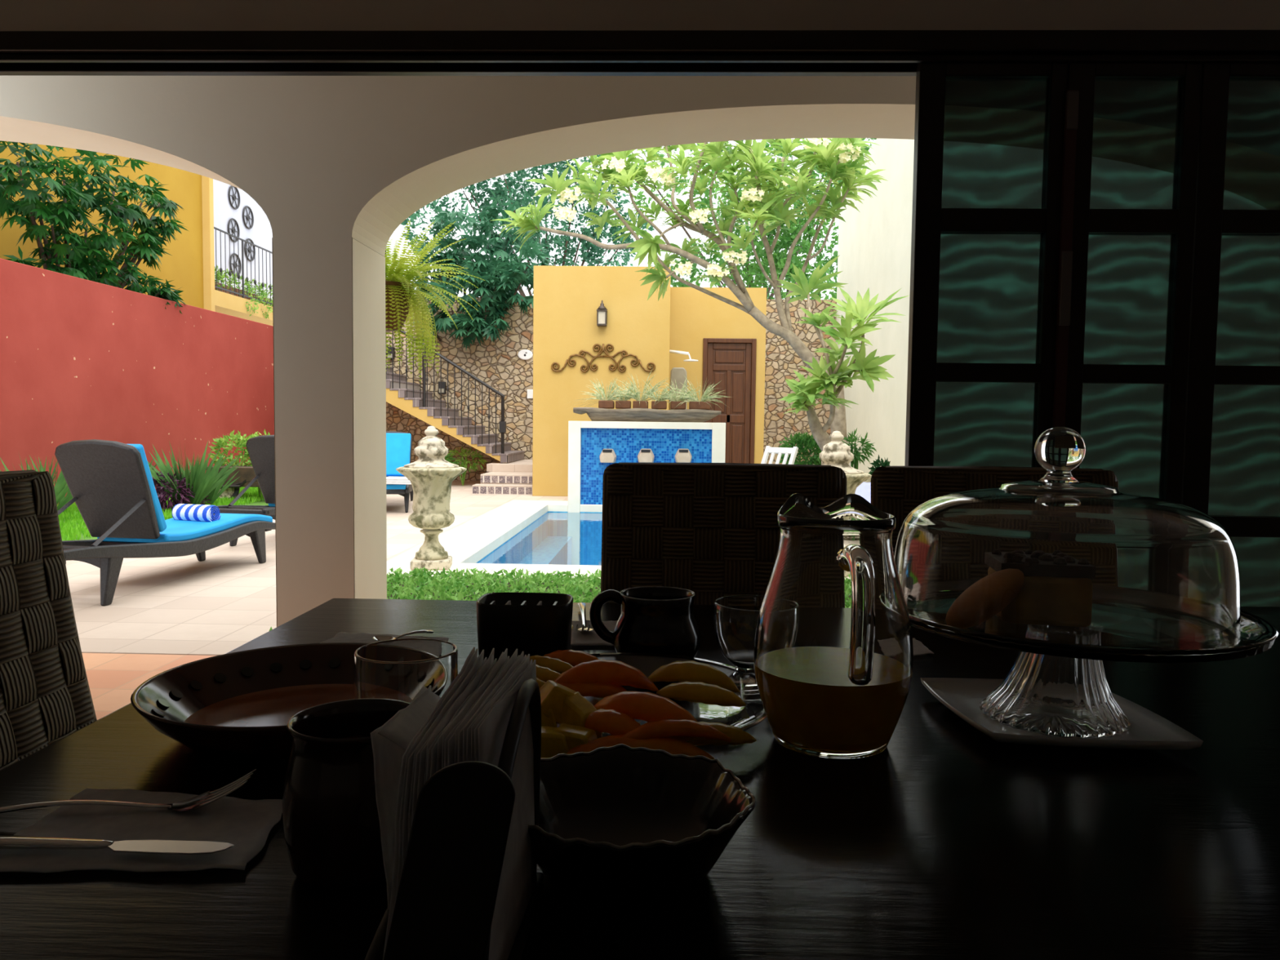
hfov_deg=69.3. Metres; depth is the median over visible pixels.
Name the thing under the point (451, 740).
napkin
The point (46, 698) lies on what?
woven chair
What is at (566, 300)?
wall
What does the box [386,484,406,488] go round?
seat cushion
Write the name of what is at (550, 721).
pineapple chunk
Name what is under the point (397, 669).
drinking glass
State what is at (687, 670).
slice
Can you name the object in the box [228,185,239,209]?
wheel
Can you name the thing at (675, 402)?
spider plant
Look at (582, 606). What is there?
fork
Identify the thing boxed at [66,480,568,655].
floor
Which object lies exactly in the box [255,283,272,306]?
planter
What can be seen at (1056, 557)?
glass cake dome
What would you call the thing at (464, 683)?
napkin
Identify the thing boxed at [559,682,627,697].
slice
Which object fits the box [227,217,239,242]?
wheel
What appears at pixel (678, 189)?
tree
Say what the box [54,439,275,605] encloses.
sun lounger
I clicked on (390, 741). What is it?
folded napkin
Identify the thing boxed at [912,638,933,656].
paper napkin
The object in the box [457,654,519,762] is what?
napkin
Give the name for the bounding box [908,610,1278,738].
cake stand
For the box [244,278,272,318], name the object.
plant
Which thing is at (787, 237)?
leafy tree
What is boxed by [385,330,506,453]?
stair railing
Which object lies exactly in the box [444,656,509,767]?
napkin
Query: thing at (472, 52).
trim
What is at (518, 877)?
napkin
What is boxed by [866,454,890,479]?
bush
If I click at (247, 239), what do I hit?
wheel
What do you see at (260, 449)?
sun lounger
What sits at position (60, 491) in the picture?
spiky plant
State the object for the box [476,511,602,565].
swimming pool
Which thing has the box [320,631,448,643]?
paper napkin
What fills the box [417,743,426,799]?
napkin
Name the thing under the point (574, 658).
slice
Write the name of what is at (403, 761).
napkin
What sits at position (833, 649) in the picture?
glass jug
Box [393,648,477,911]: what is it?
napkin
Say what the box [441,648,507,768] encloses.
napkin
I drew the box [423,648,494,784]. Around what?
napkin
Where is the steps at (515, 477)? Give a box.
[472,459,532,494]
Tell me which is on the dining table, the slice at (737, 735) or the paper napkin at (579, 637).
the paper napkin at (579, 637)
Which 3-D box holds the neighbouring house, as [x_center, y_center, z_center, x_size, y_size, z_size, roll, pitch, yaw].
[-10.331,-4.504,17.463,3.160,9.000,30.740,1,3,2]
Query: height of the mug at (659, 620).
0.091 m
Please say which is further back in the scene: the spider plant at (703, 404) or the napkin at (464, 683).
the spider plant at (703, 404)
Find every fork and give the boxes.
[0,768,256,813]
[575,602,594,631]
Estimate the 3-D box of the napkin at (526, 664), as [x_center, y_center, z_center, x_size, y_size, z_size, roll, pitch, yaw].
[-0.079,0.194,0.529,0.005,0.155,0.156,1,3,4]
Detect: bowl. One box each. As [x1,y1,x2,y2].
[130,642,369,761]
[528,743,755,903]
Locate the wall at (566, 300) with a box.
[532,265,671,496]
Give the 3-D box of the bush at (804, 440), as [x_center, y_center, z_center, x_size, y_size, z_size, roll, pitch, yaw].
[2.171,-0.097,12.250,0.720,1.114,0.657,1,3,2]
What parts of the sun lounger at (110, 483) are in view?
support arm, backrest, leg, support arm, frame, leg, leg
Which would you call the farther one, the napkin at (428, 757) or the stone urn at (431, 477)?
the stone urn at (431, 477)
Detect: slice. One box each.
[526,654,573,673]
[535,664,560,682]
[536,677,545,688]
[542,648,599,666]
[553,658,658,691]
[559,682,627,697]
[566,734,714,759]
[584,708,640,735]
[594,691,697,722]
[622,718,731,742]
[648,660,739,692]
[656,680,746,706]
[669,721,755,745]
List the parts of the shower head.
arm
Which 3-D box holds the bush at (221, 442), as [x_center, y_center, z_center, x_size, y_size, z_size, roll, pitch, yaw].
[-5.840,-0.217,13.419,0.737,1.022,0.699,1,3,2]
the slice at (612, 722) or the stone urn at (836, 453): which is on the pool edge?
the stone urn at (836, 453)
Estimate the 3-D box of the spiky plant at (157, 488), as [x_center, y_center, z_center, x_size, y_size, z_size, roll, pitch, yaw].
[-6.229,0.067,11.777,0.580,0.641,0.790,2,4,25]
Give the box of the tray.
[205,465,259,487]
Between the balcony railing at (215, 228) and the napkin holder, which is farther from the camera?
the balcony railing at (215, 228)
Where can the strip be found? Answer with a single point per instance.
(546, 588)
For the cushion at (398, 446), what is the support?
on the sun lounger at (398, 444)
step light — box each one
[386,346,395,359]
[438,381,446,393]
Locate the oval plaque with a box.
[517,349,533,359]
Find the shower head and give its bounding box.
[669,350,697,361]
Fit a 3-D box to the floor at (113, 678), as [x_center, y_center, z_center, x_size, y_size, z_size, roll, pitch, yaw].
[-0.497,0.995,3.834,15.200,0.100,1.500,1,3,2]
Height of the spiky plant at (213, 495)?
0.678 m
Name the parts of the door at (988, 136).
pane, pane, pane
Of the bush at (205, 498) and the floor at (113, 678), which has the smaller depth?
the floor at (113, 678)
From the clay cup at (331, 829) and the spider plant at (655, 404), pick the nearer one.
the clay cup at (331, 829)
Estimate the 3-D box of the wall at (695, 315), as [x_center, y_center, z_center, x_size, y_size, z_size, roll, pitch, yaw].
[1.330,-1.562,16.386,1.664,3.538,0.800,1,3,2]
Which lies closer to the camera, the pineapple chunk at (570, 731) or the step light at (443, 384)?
the pineapple chunk at (570, 731)
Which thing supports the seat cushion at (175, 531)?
on the sun lounger at (110, 483)
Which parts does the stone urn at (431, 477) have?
lid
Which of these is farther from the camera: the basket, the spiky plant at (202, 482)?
the spiky plant at (202, 482)
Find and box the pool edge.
[386,500,602,582]
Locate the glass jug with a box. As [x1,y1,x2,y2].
[753,493,913,758]
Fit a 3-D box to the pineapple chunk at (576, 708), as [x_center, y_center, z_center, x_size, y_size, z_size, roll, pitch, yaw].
[-0.060,0.224,0.882,0.029,0.038,0.054,-2,4,-38]
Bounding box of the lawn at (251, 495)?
[57,486,264,540]
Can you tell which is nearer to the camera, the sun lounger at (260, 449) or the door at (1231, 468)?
the door at (1231, 468)
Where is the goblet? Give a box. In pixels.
[713,595,763,675]
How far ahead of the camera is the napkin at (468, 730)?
0.47 m
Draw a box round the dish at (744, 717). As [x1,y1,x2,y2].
[555,652,767,746]
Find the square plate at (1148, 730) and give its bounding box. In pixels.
[920,677,1203,750]
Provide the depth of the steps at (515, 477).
15.49 m
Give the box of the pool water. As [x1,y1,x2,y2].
[525,511,602,535]
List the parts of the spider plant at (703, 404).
pot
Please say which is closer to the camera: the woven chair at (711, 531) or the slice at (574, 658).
the slice at (574, 658)
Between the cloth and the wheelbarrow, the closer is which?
the cloth
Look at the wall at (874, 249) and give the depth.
14.31 m
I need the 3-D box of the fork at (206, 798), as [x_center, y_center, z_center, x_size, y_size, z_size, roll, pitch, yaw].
[-0.405,0.244,0.716,0.201,0.025,0.029,0,3,-8]
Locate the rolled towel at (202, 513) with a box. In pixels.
[171,503,220,521]
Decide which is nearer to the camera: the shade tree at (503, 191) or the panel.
the panel
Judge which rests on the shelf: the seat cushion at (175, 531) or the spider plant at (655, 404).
the spider plant at (655, 404)
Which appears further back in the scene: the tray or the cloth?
the tray
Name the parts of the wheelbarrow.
frame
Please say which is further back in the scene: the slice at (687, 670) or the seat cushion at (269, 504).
the seat cushion at (269, 504)
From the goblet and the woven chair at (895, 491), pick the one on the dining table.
the goblet
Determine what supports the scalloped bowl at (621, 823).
on the dining table
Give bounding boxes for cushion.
[97,513,272,542]
[128,444,166,532]
[268,503,275,506]
[386,433,411,476]
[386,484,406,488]
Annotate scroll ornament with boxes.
[551,343,655,372]
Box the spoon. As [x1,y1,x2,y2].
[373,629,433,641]
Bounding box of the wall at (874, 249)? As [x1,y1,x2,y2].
[835,138,914,472]
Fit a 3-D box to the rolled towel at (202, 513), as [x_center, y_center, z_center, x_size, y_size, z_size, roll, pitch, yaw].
[-3.451,0.259,7.203,0.342,0.140,0.145,2,4,16]
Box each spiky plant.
[0,453,72,510]
[8,453,72,511]
[147,441,244,504]
[155,467,172,502]
[170,457,240,504]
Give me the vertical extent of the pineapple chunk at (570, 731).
0.025 m
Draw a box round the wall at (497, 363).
[386,296,836,480]
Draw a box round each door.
[702,337,756,463]
[904,62,1068,467]
[1052,62,1202,503]
[1181,62,1279,615]
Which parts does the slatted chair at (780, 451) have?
rail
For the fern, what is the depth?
4.83 m
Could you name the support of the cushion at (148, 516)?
on the sun lounger at (110, 483)
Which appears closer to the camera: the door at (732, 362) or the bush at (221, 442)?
the bush at (221, 442)
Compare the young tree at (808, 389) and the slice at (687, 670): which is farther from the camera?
the young tree at (808, 389)
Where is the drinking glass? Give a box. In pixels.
[354,638,457,702]
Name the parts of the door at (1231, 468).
pane, pane, pane, pane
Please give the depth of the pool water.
12.16 m
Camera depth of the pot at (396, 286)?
4.86 m
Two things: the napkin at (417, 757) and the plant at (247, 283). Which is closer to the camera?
the napkin at (417, 757)
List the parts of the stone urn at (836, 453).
lid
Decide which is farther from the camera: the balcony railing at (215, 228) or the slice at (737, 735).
the balcony railing at (215, 228)
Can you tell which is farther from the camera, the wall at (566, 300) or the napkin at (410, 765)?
the wall at (566, 300)
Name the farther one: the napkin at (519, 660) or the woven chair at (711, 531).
the woven chair at (711, 531)
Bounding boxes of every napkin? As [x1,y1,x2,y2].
[0,788,282,872]
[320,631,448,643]
[370,685,440,910]
[382,646,475,959]
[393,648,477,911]
[400,655,479,875]
[408,649,484,841]
[411,657,486,826]
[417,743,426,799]
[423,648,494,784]
[426,657,497,781]
[430,678,485,777]
[435,652,503,772]
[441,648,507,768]
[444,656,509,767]
[447,732,454,765]
[454,648,517,763]
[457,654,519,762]
[462,651,524,761]
[466,654,526,760]
[471,653,529,760]
[474,659,532,760]
[478,659,537,959]
[570,620,617,645]
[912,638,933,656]
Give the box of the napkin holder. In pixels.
[364,678,543,959]
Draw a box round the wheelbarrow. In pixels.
[205,465,259,499]
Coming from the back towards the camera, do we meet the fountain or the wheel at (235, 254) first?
the wheel at (235, 254)
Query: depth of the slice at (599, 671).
0.97 m
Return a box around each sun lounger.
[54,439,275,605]
[217,435,275,546]
[386,431,413,512]
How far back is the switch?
18.58 m
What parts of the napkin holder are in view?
plate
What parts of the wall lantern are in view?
glass pane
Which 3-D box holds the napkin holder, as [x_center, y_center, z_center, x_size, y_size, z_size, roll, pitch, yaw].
[-0.098,0.197,0.533,0.082,0.159,0.186,1,3,2]
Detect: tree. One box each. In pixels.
[0,140,188,313]
[398,154,654,297]
[404,188,555,349]
[493,137,888,443]
[626,137,876,299]
[662,164,844,299]
[775,255,908,465]
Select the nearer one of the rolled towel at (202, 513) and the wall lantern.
the rolled towel at (202, 513)
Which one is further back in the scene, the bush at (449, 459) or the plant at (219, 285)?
the plant at (219, 285)
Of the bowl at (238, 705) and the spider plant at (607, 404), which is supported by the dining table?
the bowl at (238, 705)
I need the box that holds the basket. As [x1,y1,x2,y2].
[475,591,573,662]
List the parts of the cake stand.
plate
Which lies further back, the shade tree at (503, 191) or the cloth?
the shade tree at (503, 191)
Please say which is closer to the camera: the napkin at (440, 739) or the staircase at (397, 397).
the napkin at (440, 739)
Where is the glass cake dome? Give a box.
[893,426,1240,649]
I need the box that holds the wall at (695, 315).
[668,287,766,463]
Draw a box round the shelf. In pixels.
[573,407,720,422]
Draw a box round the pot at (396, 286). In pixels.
[385,280,412,331]
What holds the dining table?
on the floor
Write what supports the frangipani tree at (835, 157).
on the floor at (218, 604)
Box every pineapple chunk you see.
[539,680,576,723]
[541,708,556,727]
[541,725,568,758]
[553,723,597,750]
[560,691,602,738]
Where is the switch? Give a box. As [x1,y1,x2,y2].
[527,389,533,398]
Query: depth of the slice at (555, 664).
1.04 m
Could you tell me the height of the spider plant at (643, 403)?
0.616 m
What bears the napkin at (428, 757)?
in the napkin holder
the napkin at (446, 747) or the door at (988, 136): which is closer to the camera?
the napkin at (446, 747)
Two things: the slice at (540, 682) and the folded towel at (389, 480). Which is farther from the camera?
the folded towel at (389, 480)
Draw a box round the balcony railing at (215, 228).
[213,226,272,306]
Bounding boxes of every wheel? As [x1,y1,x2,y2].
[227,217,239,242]
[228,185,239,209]
[230,253,241,276]
[242,205,253,229]
[244,238,254,261]
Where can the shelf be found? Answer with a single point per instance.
(636, 415)
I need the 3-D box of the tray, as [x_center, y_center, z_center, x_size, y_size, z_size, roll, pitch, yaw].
[-5.522,-0.053,13.250,1.191,0.280,0.593,1,3,2]
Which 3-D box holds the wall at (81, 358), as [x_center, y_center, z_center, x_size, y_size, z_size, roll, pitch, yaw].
[-7.462,-1.260,14.752,0.250,3.120,20.080,1,3,2]
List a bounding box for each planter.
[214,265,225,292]
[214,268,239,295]
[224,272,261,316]
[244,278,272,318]
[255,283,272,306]
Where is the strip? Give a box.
[386,580,600,602]
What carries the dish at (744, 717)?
on the dining table
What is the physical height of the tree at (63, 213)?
5.200 m
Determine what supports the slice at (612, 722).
in the dish at (744, 717)
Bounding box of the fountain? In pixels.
[567,421,725,564]
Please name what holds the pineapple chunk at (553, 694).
in the dish at (744, 717)
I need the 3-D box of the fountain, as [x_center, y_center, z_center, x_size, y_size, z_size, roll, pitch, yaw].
[0.090,0.364,13.469,2.248,2.414,0.575,1,3,2]
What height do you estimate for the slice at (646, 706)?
0.033 m
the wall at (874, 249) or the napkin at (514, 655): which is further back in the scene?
the wall at (874, 249)
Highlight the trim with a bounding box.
[0,30,1279,75]
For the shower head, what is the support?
attached to the wall at (566, 300)
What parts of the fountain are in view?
spout, spout, mosaic panel, spout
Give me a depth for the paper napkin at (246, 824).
0.69 m
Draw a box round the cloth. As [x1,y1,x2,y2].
[854,481,871,502]
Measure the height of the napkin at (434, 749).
0.152 m
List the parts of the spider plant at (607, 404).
pot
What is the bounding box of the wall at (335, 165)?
[0,75,915,626]
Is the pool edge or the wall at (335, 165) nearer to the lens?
the wall at (335, 165)
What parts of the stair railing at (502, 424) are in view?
post, handrail, post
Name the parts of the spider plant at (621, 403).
pot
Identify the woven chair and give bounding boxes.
[0,469,97,770]
[600,462,846,604]
[870,466,1118,556]
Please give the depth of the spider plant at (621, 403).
13.33 m
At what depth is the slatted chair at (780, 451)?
11.24 m
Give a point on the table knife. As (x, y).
(6, 842)
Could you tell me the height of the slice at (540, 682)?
0.016 m
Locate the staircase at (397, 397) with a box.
[386,365,524,462]
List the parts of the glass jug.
handle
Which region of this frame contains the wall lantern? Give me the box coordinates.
[596,300,607,326]
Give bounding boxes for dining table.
[0,598,1279,959]
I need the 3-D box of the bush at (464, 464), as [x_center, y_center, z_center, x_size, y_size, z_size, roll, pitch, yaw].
[-3.287,-0.288,17.130,0.970,0.781,0.538,1,3,2]
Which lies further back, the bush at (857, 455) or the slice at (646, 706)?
the bush at (857, 455)
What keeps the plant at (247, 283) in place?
on the neighbouring house
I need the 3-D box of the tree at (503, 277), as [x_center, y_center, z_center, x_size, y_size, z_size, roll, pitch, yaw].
[-3.360,-3.002,18.877,3.314,6.090,2.886,1,3,-3]
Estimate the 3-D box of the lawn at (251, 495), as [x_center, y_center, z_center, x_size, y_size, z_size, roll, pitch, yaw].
[-6.354,0.337,11.749,2.387,0.120,8.116,1,3,2]
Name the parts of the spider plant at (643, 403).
pot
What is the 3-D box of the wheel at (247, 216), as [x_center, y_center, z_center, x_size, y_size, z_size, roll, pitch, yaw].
[-10.058,-6.737,23.770,0.038,0.584,0.584,1,3,2]
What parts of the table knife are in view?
handle, blade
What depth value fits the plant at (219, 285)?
19.46 m
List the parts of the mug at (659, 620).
handle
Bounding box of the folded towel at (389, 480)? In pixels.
[386,476,411,484]
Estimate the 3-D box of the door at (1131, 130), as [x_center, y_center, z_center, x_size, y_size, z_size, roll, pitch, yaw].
[1.567,-0.232,3.037,0.428,2.247,0.075,1,3,2]
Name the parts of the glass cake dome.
knob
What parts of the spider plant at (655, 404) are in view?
pot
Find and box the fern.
[384,218,484,381]
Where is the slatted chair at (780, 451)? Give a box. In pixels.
[760,445,798,464]
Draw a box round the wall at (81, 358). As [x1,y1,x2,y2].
[0,257,274,506]
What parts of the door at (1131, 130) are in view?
pane, pane, pane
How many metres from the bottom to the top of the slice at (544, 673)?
0.016 m
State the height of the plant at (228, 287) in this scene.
0.609 m
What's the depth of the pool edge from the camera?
9.33 m
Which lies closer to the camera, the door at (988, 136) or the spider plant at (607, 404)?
the door at (988, 136)
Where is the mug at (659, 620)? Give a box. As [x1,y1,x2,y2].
[589,586,701,657]
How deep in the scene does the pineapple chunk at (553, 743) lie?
0.82 m
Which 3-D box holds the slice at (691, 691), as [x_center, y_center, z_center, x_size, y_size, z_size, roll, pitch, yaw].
[0.063,0.222,0.971,0.100,0.020,0.032,2,4,24]
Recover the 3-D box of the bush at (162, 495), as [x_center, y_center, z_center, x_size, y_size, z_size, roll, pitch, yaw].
[-5.870,0.149,11.401,0.841,0.563,0.554,1,3,2]
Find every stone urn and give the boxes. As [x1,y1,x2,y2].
[395,426,466,570]
[818,431,871,494]
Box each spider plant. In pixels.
[565,378,627,408]
[604,380,641,408]
[611,371,670,408]
[642,382,683,408]
[655,377,702,409]
[672,375,732,409]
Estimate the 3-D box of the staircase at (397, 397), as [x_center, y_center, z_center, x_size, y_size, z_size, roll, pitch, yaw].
[-4.068,-1.451,17.625,3.472,2.138,1.912,1,3,2]
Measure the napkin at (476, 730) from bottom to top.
0.153 m
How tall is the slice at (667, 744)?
0.023 m
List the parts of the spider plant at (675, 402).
pot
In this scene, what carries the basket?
on the dining table
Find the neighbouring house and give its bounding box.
[0,141,272,325]
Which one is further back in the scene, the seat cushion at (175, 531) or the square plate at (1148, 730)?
the seat cushion at (175, 531)
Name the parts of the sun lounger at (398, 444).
frame, backrest, leg, leg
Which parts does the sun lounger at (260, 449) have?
leg, support arm, frame, backrest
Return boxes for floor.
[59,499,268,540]
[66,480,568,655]
[81,653,215,719]
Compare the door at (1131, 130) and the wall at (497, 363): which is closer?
the door at (1131, 130)
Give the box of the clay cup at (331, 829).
[281,697,410,892]
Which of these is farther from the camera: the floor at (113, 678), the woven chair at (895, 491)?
the floor at (113, 678)
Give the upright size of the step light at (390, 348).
0.240 m
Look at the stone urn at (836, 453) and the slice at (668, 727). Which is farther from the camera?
the stone urn at (836, 453)
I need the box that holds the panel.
[669,367,688,409]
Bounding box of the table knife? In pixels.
[0,835,234,854]
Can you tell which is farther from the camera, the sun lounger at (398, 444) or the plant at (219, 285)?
the plant at (219, 285)
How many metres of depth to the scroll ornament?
14.78 m
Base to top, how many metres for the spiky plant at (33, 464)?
0.750 m
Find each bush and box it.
[151,471,195,511]
[200,495,210,504]
[207,430,252,493]
[239,429,270,496]
[444,446,486,485]
[444,452,462,466]
[778,431,821,465]
[841,427,876,469]
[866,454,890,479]

